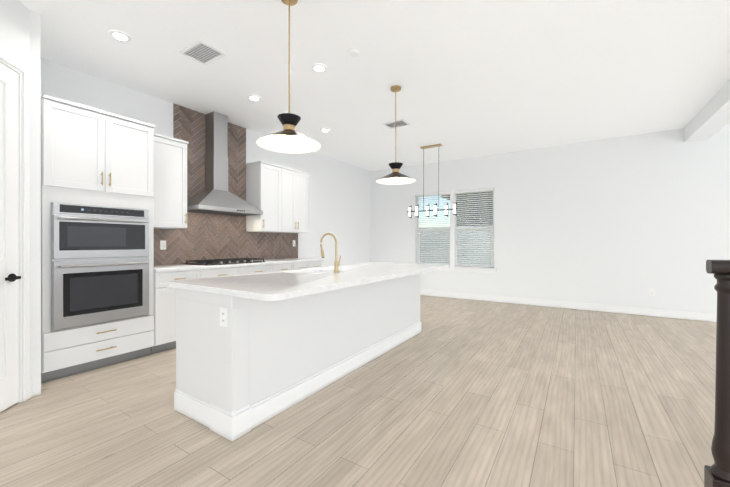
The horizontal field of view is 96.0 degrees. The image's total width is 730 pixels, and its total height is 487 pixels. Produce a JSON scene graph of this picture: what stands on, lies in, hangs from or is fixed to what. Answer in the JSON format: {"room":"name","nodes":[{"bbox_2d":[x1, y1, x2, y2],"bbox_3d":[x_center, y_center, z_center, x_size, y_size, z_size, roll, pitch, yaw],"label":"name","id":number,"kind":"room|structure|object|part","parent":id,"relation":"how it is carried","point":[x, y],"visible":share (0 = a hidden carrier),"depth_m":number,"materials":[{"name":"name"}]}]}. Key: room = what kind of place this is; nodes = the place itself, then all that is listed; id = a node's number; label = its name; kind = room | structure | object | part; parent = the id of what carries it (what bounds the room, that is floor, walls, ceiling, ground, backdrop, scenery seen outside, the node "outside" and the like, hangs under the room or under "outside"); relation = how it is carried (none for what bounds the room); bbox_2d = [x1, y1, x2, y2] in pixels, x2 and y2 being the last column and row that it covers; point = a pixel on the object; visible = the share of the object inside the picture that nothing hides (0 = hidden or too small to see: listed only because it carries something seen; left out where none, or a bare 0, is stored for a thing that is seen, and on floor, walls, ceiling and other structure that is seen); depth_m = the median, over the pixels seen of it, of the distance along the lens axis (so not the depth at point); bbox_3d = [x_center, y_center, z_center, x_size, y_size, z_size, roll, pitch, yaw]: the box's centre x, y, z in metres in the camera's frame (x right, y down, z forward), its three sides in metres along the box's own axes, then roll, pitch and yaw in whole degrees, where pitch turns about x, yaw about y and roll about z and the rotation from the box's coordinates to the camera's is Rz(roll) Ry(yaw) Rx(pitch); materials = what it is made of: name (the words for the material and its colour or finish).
{"room":"kitchen","nodes":[
{"label":"kitchen","id":0,"kind":"room"},
{"bbox_2d":[0,0,31,411],"bbox_3d":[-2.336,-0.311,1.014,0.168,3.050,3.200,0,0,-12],"label":"door","id":1,"kind":"structure","parent":0,"point":[15,384],"depth_m":2.45,"materials":[{"name":"white paint"}]},
{"bbox_3d":[-2.565,-0.043,2.116,0.563,2.488,0.563,0,0,33],"label":"pantry door","id":2,"kind":"part","parent":1,"relation":"part of","materials":[{"name":"white paint"}]},
{"bbox_2d":[30,10,40,396],"bbox_3d":[-2.972,-0.313,2.838,0.836,3.050,0.062,0,0,33],"label":"wall","id":3,"kind":"structure","parent":0,"point":[35,201],"depth_m":2.61,"materials":[{"name":"white paint"}]},
{"bbox_2d":[41,58,370,266],"bbox_3d":[-2.813,-0.315,3.959,0.128,3.050,10.965,0,0,33],"label":"wall","id":4,"kind":"structure","parent":0,"point":[340,201],"depth_m":5.09,"materials":[{"name":"white paint"}]},
{"bbox_2d":[160,240,165,249],"bbox_3d":[-2.577,0.020,4.197,0.008,0.116,0.072,0,0,33],"label":"outlet","id":5,"kind":"object","parent":4,"relation":"attached to","point":[162,245],"visible":1,"depth_m":4.19,"materials":[{"name":"white plastic"}]},
{"bbox_2d":[153,133,188,228],"bbox_3d":[-2.485,-0.732,3.991,0.380,1.085,0.515,0,0,33],"label":"upper cabinet","id":6,"kind":"object","parent":4,"relation":"attached to","point":[170,186],"visible":0.58,"depth_m":3.95,"materials":[{"name":"white paint"}]},
{"bbox_2d":[187,111,262,215],"bbox_3d":[-2.002,-1.132,4.627,0.502,1.411,1.000,0,0,33],"label":"range hood","id":7,"kind":"object","parent":4,"relation":"attached to","point":[216,196],"visible":0.94,"depth_m":4.61,"materials":[{"name":"silver metal"}]},
{"bbox_2d":[246,161,309,232],"bbox_3d":[-1.440,-0.735,5.610,0.380,1.085,1.114,0,0,33],"label":"upper cabinet","id":8,"kind":"object","parent":4,"relation":"attached to","point":[278,195],"visible":1,"depth_m":5.36,"materials":[{"name":"white paint"}]},
{"bbox_2d":[0,295,716,486],"bbox_3d":[0.965,1.263,1.523,9.120,0.100,10.965,0,0,33],"label":"floor","id":9,"kind":"structure","parent":0,"point":[456,392],"depth_m":2.26,"materials":[{"name":"brown wood"}]},
{"bbox_2d":[41,94,154,382],"bbox_3d":[-2.731,-0.032,3.314,0.700,2.485,0.881,0,0,33],"label":"tall cabinet","id":10,"kind":"object","parent":9,"relation":"on","point":[97,241],"visible":0.98,"depth_m":3.09,"materials":[{"name":"white paint"}]},
{"bbox_2d":[51,202,148,330],"bbox_3d":[-2.480,0.202,3.152,0.102,1.125,0.770,0,0,33],"label":"wall oven","id":11,"kind":"object","parent":10,"relation":"in","point":[100,251],"depth_m":3.10,"materials":[{"name":"silver metal"}]},
{"bbox_2d":[151,270,206,353],"bbox_3d":[-2.371,0.763,3.951,0.618,0.894,0.566,0,0,33],"label":"base cabinet","id":12,"kind":"object","parent":9,"relation":"on","point":[164,317],"depth_m":3.65,"materials":[{"name":"white paint"}]},
{"bbox_2d":[154,258,322,273],"bbox_3d":[-1.759,0.294,4.881,0.642,0.041,2.795,0,0,33],"label":"countertop","id":13,"kind":"structure","parent":12,"relation":"on","point":[270,262],"depth_m":4.35,"materials":[{"name":"white stone"}]},
{"bbox_2d":[183,258,266,265],"bbox_3d":[-1.937,0.249,4.605,0.530,0.049,0.915,0,0,33],"label":"cooktop","id":14,"kind":"object","parent":13,"relation":"in","point":[210,262],"depth_m":4.36,"materials":[{"name":"black metal"}]},
{"bbox_2d":[207,266,246,276],"bbox_3d":[-2.099,0.762,4.373,0.618,0.894,0.682,0,0,33],"label":"base cabinet","id":15,"kind":"object","parent":9,"relation":"on","point":[231,270],"depth_m":4.30,"materials":[{"name":"white paint"}]},
{"bbox_2d":[247,266,278,273],"bbox_3d":[-1.795,0.762,4.843,0.618,0.894,0.682,0,0,33],"label":"base cabinet","id":16,"kind":"object","parent":9,"relation":"on","point":[250,269],"depth_m":4.74,"materials":[{"name":"white paint"}]},
{"bbox_2d":[279,262,298,270],"bbox_3d":[-1.527,0.761,5.259,0.618,0.894,0.552,0,0,33],"label":"base cabinet","id":17,"kind":"object","parent":9,"relation":"on","point":[286,265],"depth_m":5.21,"materials":[{"name":"white paint"}]},
{"bbox_2d":[174,273,421,440],"bbox_3d":[-0.315,0.763,3.434,0.716,0.895,2.942,0,0,33],"label":"kitchen island","id":18,"kind":"object","parent":9,"relation":"on","point":[253,350],"depth_m":2.36,"materials":[{"name":"white paint"}]},
{"bbox_2d":[168,262,448,300],"bbox_3d":[-0.175,0.296,3.343,1.150,0.040,2.990,0,0,33],"label":"island countertop","id":19,"kind":"structure","parent":18,"relation":"on","point":[283,285],"depth_m":2.46,"materials":[{"name":"white stone"}]},
{"bbox_2d":[320,233,339,272],"bbox_3d":[-0.338,0.087,3.185,0.226,0.379,0.082,0,0,33],"label":"faucet","id":20,"kind":"object","parent":19,"relation":"on","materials":[{"name":"gold metal"}]},
{"bbox_2d":[299,262,321,268],"bbox_3d":[-1.233,0.760,5.714,0.618,0.894,0.775,0,0,33],"label":"base cabinet","id":21,"kind":"object","parent":9,"relation":"on","point":[302,265],"depth_m":5.59,"materials":[{"name":"white paint"}]},
{"bbox_2d":[704,260,729,486],"bbox_3d":[1.481,0.269,1.091,0.482,1.890,0.100,0,0,33],"label":"stair newel post","id":22,"kind":"object","parent":9,"relation":"on","point":[717,473],"visible":1,"depth_m":1.19,"materials":[{"name":"brown wood"}]},
{"bbox_2d":[19,0,729,171],"bbox_3d":[0.965,-1.887,1.519,9.120,0.100,10.965,0,0,33],"label":"ceiling","id":23,"kind":"structure","parent":0,"point":[474,78],"depth_m":3.38,"materials":[{"name":"white paint"}]},
{"bbox_2d":[108,30,131,41],"bbox_3d":[-2.164,-1.832,2.904,0.164,0.012,0.164,0,0,33],"label":"recessed light","id":24,"kind":"object","parent":23,"relation":"in","point":[119,35],"visible":1,"depth_m":2.89,"materials":[{"name":"white paint"}]},
{"bbox_2d":[179,40,226,65],"bbox_3d":[-1.563,-1.832,3.171,0.360,0.013,0.270,0,0,33],"label":"ceiling vent","id":25,"kind":"object","parent":23,"relation":"in","point":[200,51],"visible":0.96,"depth_m":3.16,"materials":[{"name":"white metal"}]},
{"bbox_2d":[247,95,260,100],"bbox_3d":[-1.398,-1.833,4.147,0.164,0.012,0.164,0,0,33],"label":"recessed light","id":26,"kind":"object","parent":23,"relation":"in","point":[254,98],"visible":0.96,"depth_m":4.13,"materials":[{"name":"white paint"}]},
{"bbox_2d":[257,0,320,153],"bbox_3d":[-0.564,-1.284,2.444,0.464,1.103,0.464,0,0,33],"label":"pendant light","id":27,"kind":"object","parent":23,"relation":"hanging from","point":[288,139],"visible":1,"depth_m":2.45,"materials":[{"name":"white metal"}]},
{"bbox_2d":[311,63,326,71],"bbox_3d":[-0.477,-1.832,3.434,0.164,0.012,0.164,0,0,33],"label":"recessed light","id":28,"kind":"object","parent":23,"relation":"in","point":[318,67],"visible":0.96,"depth_m":3.41,"materials":[{"name":"white paint"}]},
{"bbox_2d":[320,128,329,131],"bbox_3d":[-0.647,-1.835,5.329,0.164,0.012,0.164,0,0,33],"label":"recessed light","id":29,"kind":"object","parent":23,"relation":"in","point":[325,130],"visible":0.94,"depth_m":5.32,"materials":[{"name":"white paint"}]},
{"bbox_2d":[348,48,358,56],"bbox_3d":[-0.110,-1.821,3.138,0.110,0.033,0.110,0,0,33],"label":"smoke detector","id":30,"kind":"object","parent":23,"relation":"attached to","point":[353,52],"visible":0.96,"depth_m":3.11,"materials":[{"name":"white plastic"}]},
{"bbox_2d":[376,85,415,184],"bbox_3d":[0.363,-1.286,3.881,0.464,1.103,0.464,0,0,33],"label":"pendant light","id":31,"kind":"object","parent":23,"relation":"hanging from","point":[395,177],"visible":1,"depth_m":3.88,"materials":[{"name":"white metal"}]},
{"bbox_2d":[383,119,410,128],"bbox_3d":[0.489,-1.834,5.061,0.360,0.013,0.270,0,0,33],"label":"ceiling vent","id":32,"kind":"object","parent":23,"relation":"in","point":[399,123],"visible":0.98,"depth_m":5.05,"materials":[{"name":"white metal"}]},
{"bbox_2d":[407,144,456,217],"bbox_3d":[1.248,-1.167,6.202,1.000,1.348,0.134,0,0,33],"label":"chandelier","id":33,"kind":"object","parent":23,"relation":"hanging from","point":[427,210],"visible":1,"depth_m":6.26,"materials":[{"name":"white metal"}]},
{"bbox_2d":[684,79,729,141],"bbox_3d":[2.263,-1.720,0.609,0.270,0.230,10.843,0,0,33],"label":"ceiling beam","id":34,"kind":"structure","parent":23,"relation":"attached to","point":[711,118],"depth_m":4.37,"materials":[{"name":"white paint"}]},
{"bbox_2d":[371,123,729,312],"bbox_3d":[3.955,-0.318,6.045,9.000,3.050,0.120,0,0,33],"label":"wall","id":35,"kind":"structure","parent":0,"point":[631,220],"depth_m":5.88,"materials":[{"name":"white paint"}]},
{"bbox_2d":[417,190,493,267],"bbox_3d":[1.967,-0.304,7.326,1.768,1.698,0.115,0,0,33],"label":"window","id":36,"kind":"structure","parent":35,"relation":"in","point":[452,245],"depth_m":7.28,"materials":[{"name":"white paint"}]},
{"bbox_2d":[416,188,493,268],"bbox_3d":[1.950,-0.315,7.300,1.746,1.670,0.049,0,0,33],"label":"window blinds","id":37,"kind":"object","parent":36,"relation":"attached to","point":[457,192],"visible":0.83,"depth_m":7.17,"materials":[{"name":"white plastic"}]},
{"bbox_2d":[435,267,496,273],"bbox_3d":[1.938,0.571,7.282,1.870,0.099,0.100,0,0,33],"label":"window sill","id":38,"kind":"structure","parent":35,"relation":"attached to","point":[472,270],"depth_m":7.04,"materials":[{"name":"white paint"}]},
{"bbox_2d":[420,289,716,321],"bbox_3d":[3.918,1.140,5.989,9.000,0.135,0.016,0,0,33],"label":"baseboard","id":39,"kind":"structure","parent":35,"relation":"attached to","point":[686,315],"depth_m":5.95,"materials":[{"name":"white paint"}]},
{"bbox_2d":[649,289,654,295],"bbox_3d":[4.760,0.808,5.449,0.072,0.116,0.008,0,0,33],"label":"outlet","id":40,"kind":"object","parent":35,"relation":"attached to","point":[651,292],"visible":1,"depth_m":5.45,"materials":[{"name":"white plastic"}]},
{"label":"outside","id":41,"kind":"structure","parent":0,"visible":0},
{"bbox_3d":[14.586,1.287,21.600,50.000,0.100,37.525,0,0,33],"label":"ground","id":42,"kind":"structure","parent":41,"visible":0},
{"bbox_2d":[419,225,492,265],"bbox_3d":[5.254,0.354,8.981,24.000,1.800,0.060,0,0,33],"label":"fence","id":43,"kind":"object","parent":42,"relation":"on","point":[440,253],"depth_m":10.52,"materials":[{"name":"grey"}]},
{"bbox_2d":[441,192,492,225],"bbox_3d":[12.071,-1.928,13.826,15.000,6.350,9.800,0,0,33],"label":"house","id":44,"kind":"structure","parent":42,"relation":"on","point":[460,222],"depth_m":13.36,"materials":[{"name":"grey"}]}
]}

